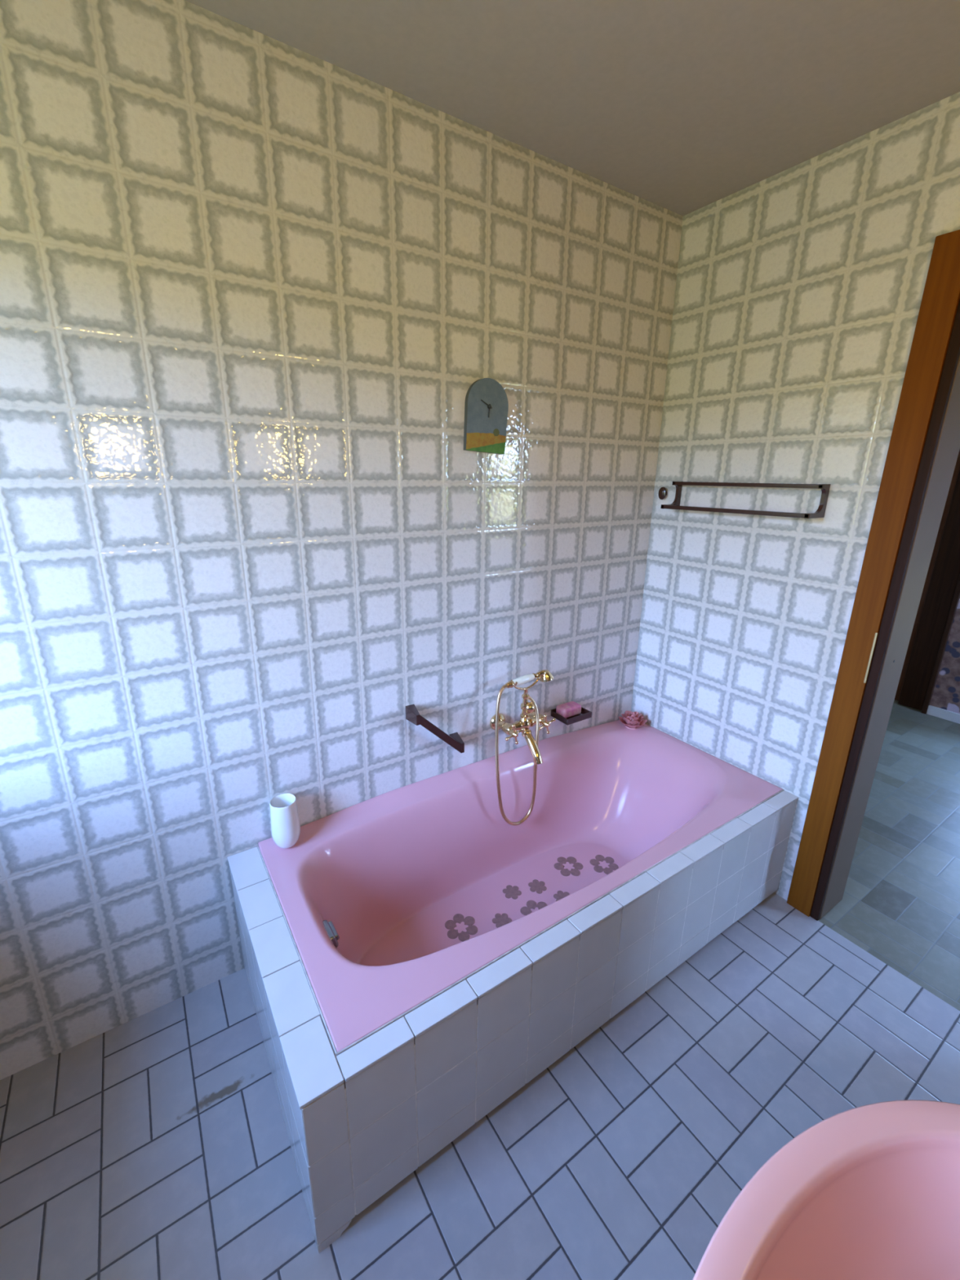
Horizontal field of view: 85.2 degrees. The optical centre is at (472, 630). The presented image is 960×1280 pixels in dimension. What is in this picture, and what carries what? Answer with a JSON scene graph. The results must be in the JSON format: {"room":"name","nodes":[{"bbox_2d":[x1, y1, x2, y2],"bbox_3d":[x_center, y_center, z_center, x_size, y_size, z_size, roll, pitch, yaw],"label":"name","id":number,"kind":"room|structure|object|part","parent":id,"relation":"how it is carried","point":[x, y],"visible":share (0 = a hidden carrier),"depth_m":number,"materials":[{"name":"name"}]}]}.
{"room":"bathroom","nodes":[
{"label":"bathroom","id":0,"kind":"room"},
{"bbox_2d":[0,0,683,1079],"bbox_3d":[-0.546,-0.137,1.487,3.320,2.390,0.150,-10,20,-32],"label":"wall","id":1,"kind":"structure","parent":0,"point":[255,287],"depth_m":1.34,"materials":[{"name":"tile"}]},
{"bbox_2d":[405,704,464,753],"bbox_3d":[-0.118,0.338,1.780,0.202,0.193,0.081,-10,20,-32],"label":"handle","id":2,"kind":"object","parent":1,"relation":"attached to","point":[454,740],"visible":1,"depth_m":1.73,"materials":[{"name":"brown plastic"}]},
{"bbox_2d":[463,377,508,454],"bbox_3d":[0.044,-0.663,1.621,0.158,0.218,0.023,-10,20,-32],"label":"wall clock","id":3,"kind":"object","parent":1,"relation":"attached to","point":[486,403],"visible":1,"depth_m":1.61,"materials":[{"name":"grey metal"}]},
{"bbox_2d":[489,669,555,825],"bbox_3d":[0.183,0.439,1.956,0.291,0.566,0.178,-10,20,-32],"label":"mixer tap","id":4,"kind":"object","parent":1,"relation":"attached to","point":[530,716],"visible":1,"depth_m":1.92,"materials":[{"name":"gold metal"}]},
{"bbox_3d":[0.147,0.372,1.886,0.085,0.085,0.043,-10,20,-32],"label":"cross handle","id":5,"kind":"part","parent":4,"relation":"part of","materials":[{"name":"gold metal"}]},
{"bbox_3d":[0.221,0.429,1.937,0.040,0.115,0.110,-10,20,-32],"label":"spout","id":6,"kind":"part","parent":4,"relation":"part of","materials":[{"name":"gold metal"}]},
{"bbox_3d":[0.272,0.350,1.965,0.085,0.085,0.043,-10,20,-32],"label":"cross handle","id":7,"kind":"part","parent":4,"relation":"part of","materials":[{"name":"gold metal"}]},
{"bbox_2d":[551,706,591,724],"bbox_3d":[0.400,0.339,2.123,0.134,0.028,0.100,-10,20,-32],"label":"soap dish","id":8,"kind":"object","parent":1,"relation":"attached to","point":[585,713],"visible":0.7,"depth_m":2.09,"materials":[{"name":"brown plastic"}]},
{"bbox_2d":[555,701,581,718],"bbox_3d":[0.389,0.322,2.119,0.096,0.042,0.058,-10,20,-32],"label":"soap bar","id":9,"kind":"object","parent":8,"relation":"on","point":[571,708],"visible":0.91,"depth_m":2.10,"materials":[{"name":"pink wax"}]},
{"bbox_2d":[0,699,959,1279],"bbox_3d":[1.267,1.185,1.475,5.950,0.100,4.400,-10,20,-32],"label":"floor","id":10,"kind":"structure","parent":0,"point":[155,1145],"depth_m":1.28,"materials":[{"name":"tile"}]},
{"bbox_2d":[226,790,798,1253],"bbox_3d":[0.212,0.823,1.735,1.731,0.422,0.749,-10,20,-32],"label":"bathtub surround","id":11,"kind":"object","parent":10,"relation":"on","point":[359,1120],"visible":1,"depth_m":1.21,"materials":[{"name":"white tile"}]},
{"bbox_3d":[-0.490,0.952,1.296,0.050,0.411,0.746,-10,20,-32],"label":"panel","id":12,"kind":"part","parent":11,"relation":"part of","materials":[{"name":"tile"}]},
{"bbox_2d":[257,720,783,1054],"bbox_3d":[0.234,0.767,1.764,1.648,0.403,0.698,-10,20,-32],"label":"bathtub","id":13,"kind":"object","parent":11,"relation":"in","point":[389,901],"visible":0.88,"depth_m":1.79,"materials":[{"name":"pink ceramic"}]},
{"bbox_2d":[269,793,300,848],"bbox_3d":[-0.553,0.565,1.540,0.081,0.146,0.081,-10,20,-32],"label":"tumbler","id":14,"kind":"object","parent":13,"relation":"on","point":[284,815],"visible":1,"depth_m":1.51,"materials":[{"name":"white ceramic"}]},
{"bbox_2d":[618,711,647,729],"bbox_3d":[0.708,0.398,2.317,0.124,0.069,0.120,-10,20,-32],"label":"ornament","id":15,"kind":"object","parent":13,"relation":"on","point":[631,720],"visible":1,"depth_m":2.30,"materials":[{"name":"pink ceramic"}]},
{"bbox_2d":[693,1099,959,1279],"bbox_3d":[0.404,0.999,0.403,0.624,0.850,0.539,-10,20,-32],"label":"basin","id":16,"kind":"object","parent":10,"relation":"on","point":[872,1191],"visible":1,"depth_m":0.52,"materials":[{"name":"pink ceramic"}]},
{"bbox_2d":[185,0,959,216],"bbox_3d":[0.017,-1.085,0.327,3.320,0.100,2.160,-10,20,-32],"label":"ceiling","id":17,"kind":"structure","parent":0,"point":[681,107],"depth_m":1.20,"materials":[{"name":"paint"}]},
{"bbox_2d":[631,91,959,900],"bbox_3d":[1.322,-0.125,1.513,0.170,2.390,1.860,-10,20,-32],"label":"wall","id":18,"kind":"structure","parent":0,"point":[799,290],"depth_m":1.73,"materials":[{"name":"tile"}]},
{"bbox_2d":[657,486,666,499],"bbox_3d":[0.763,-0.549,2.095,0.024,0.050,0.034,-10,20,-32],"label":"wall hook","id":19,"kind":"object","parent":18,"relation":"attached to","point":[662,493],"visible":1,"depth_m":2.09,"materials":[{"name":"brown plastic"}]},
{"bbox_2d":[660,481,830,518],"bbox_3d":[0.913,-0.460,1.811,0.100,0.101,0.538,-10,20,-32],"label":"towel rail","id":20,"kind":"object","parent":18,"relation":"attached to","point":[820,512],"visible":1,"depth_m":1.73,"materials":[{"name":"brown plastic"}]},
{"bbox_3d":[0.876,-0.412,1.801,0.013,0.014,0.538,-10,20,-32],"label":"rail","id":21,"kind":"part","parent":20,"relation":"part of","materials":[{"name":"brown plastic"}]},
{"bbox_3d":[0.922,-0.503,1.804,0.013,0.013,0.538,-10,20,-32],"label":"rail","id":22,"kind":"part","parent":20,"relation":"part of","materials":[{"name":"brown plastic"}]},
{"bbox_2d":[786,229,959,920],"bbox_3d":[1.510,0.108,1.271,0.195,2.084,0.992,-10,20,-32],"label":"door frame","id":23,"kind":"structure","parent":18,"relation":"in","point":[924,447],"depth_m":1.54,"materials":[{"name":"orange wood"}]},
{"bbox_3d":[1.201,0.084,1.576,0.006,0.160,0.006,-10,20,-32],"label":"strike plate","id":24,"kind":"part","parent":23,"relation":"part of","materials":[{"name":"gold metal"}]},
{"bbox_2d":[929,598,959,713],"bbox_3d":[3.882,-0.255,2.042,0.150,2.390,2.845,-10,20,-32],"label":"wall","id":25,"kind":"structure","parent":0,"point":[946,692],"depth_m":3.35,"materials":[{"name":"paper"}]},
{"bbox_2d":[894,449,959,714],"bbox_3d":[2.773,-0.626,3.669,0.170,2.150,1.155,-10,20,-32],"label":"door","id":26,"kind":"structure","parent":25,"relation":"in","point":[940,595],"depth_m":3.38,"materials":[{"name":"brown wood"}]},
{"bbox_3d":[3.030,-0.479,3.184,0.045,2.150,0.025,-10,20,-32],"label":"casing","id":27,"kind":"part","parent":26,"relation":"part of","materials":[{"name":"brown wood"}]},
{"bbox_2d":[926,705,959,724],"bbox_3d":[3.800,0.873,2.329,0.018,0.062,2.845,-10,20,-32],"label":"baseboard","id":28,"kind":"structure","parent":25,"relation":"attached to","point":[940,713],"depth_m":3.39,"materials":[{"name":"white paint"}]}
]}

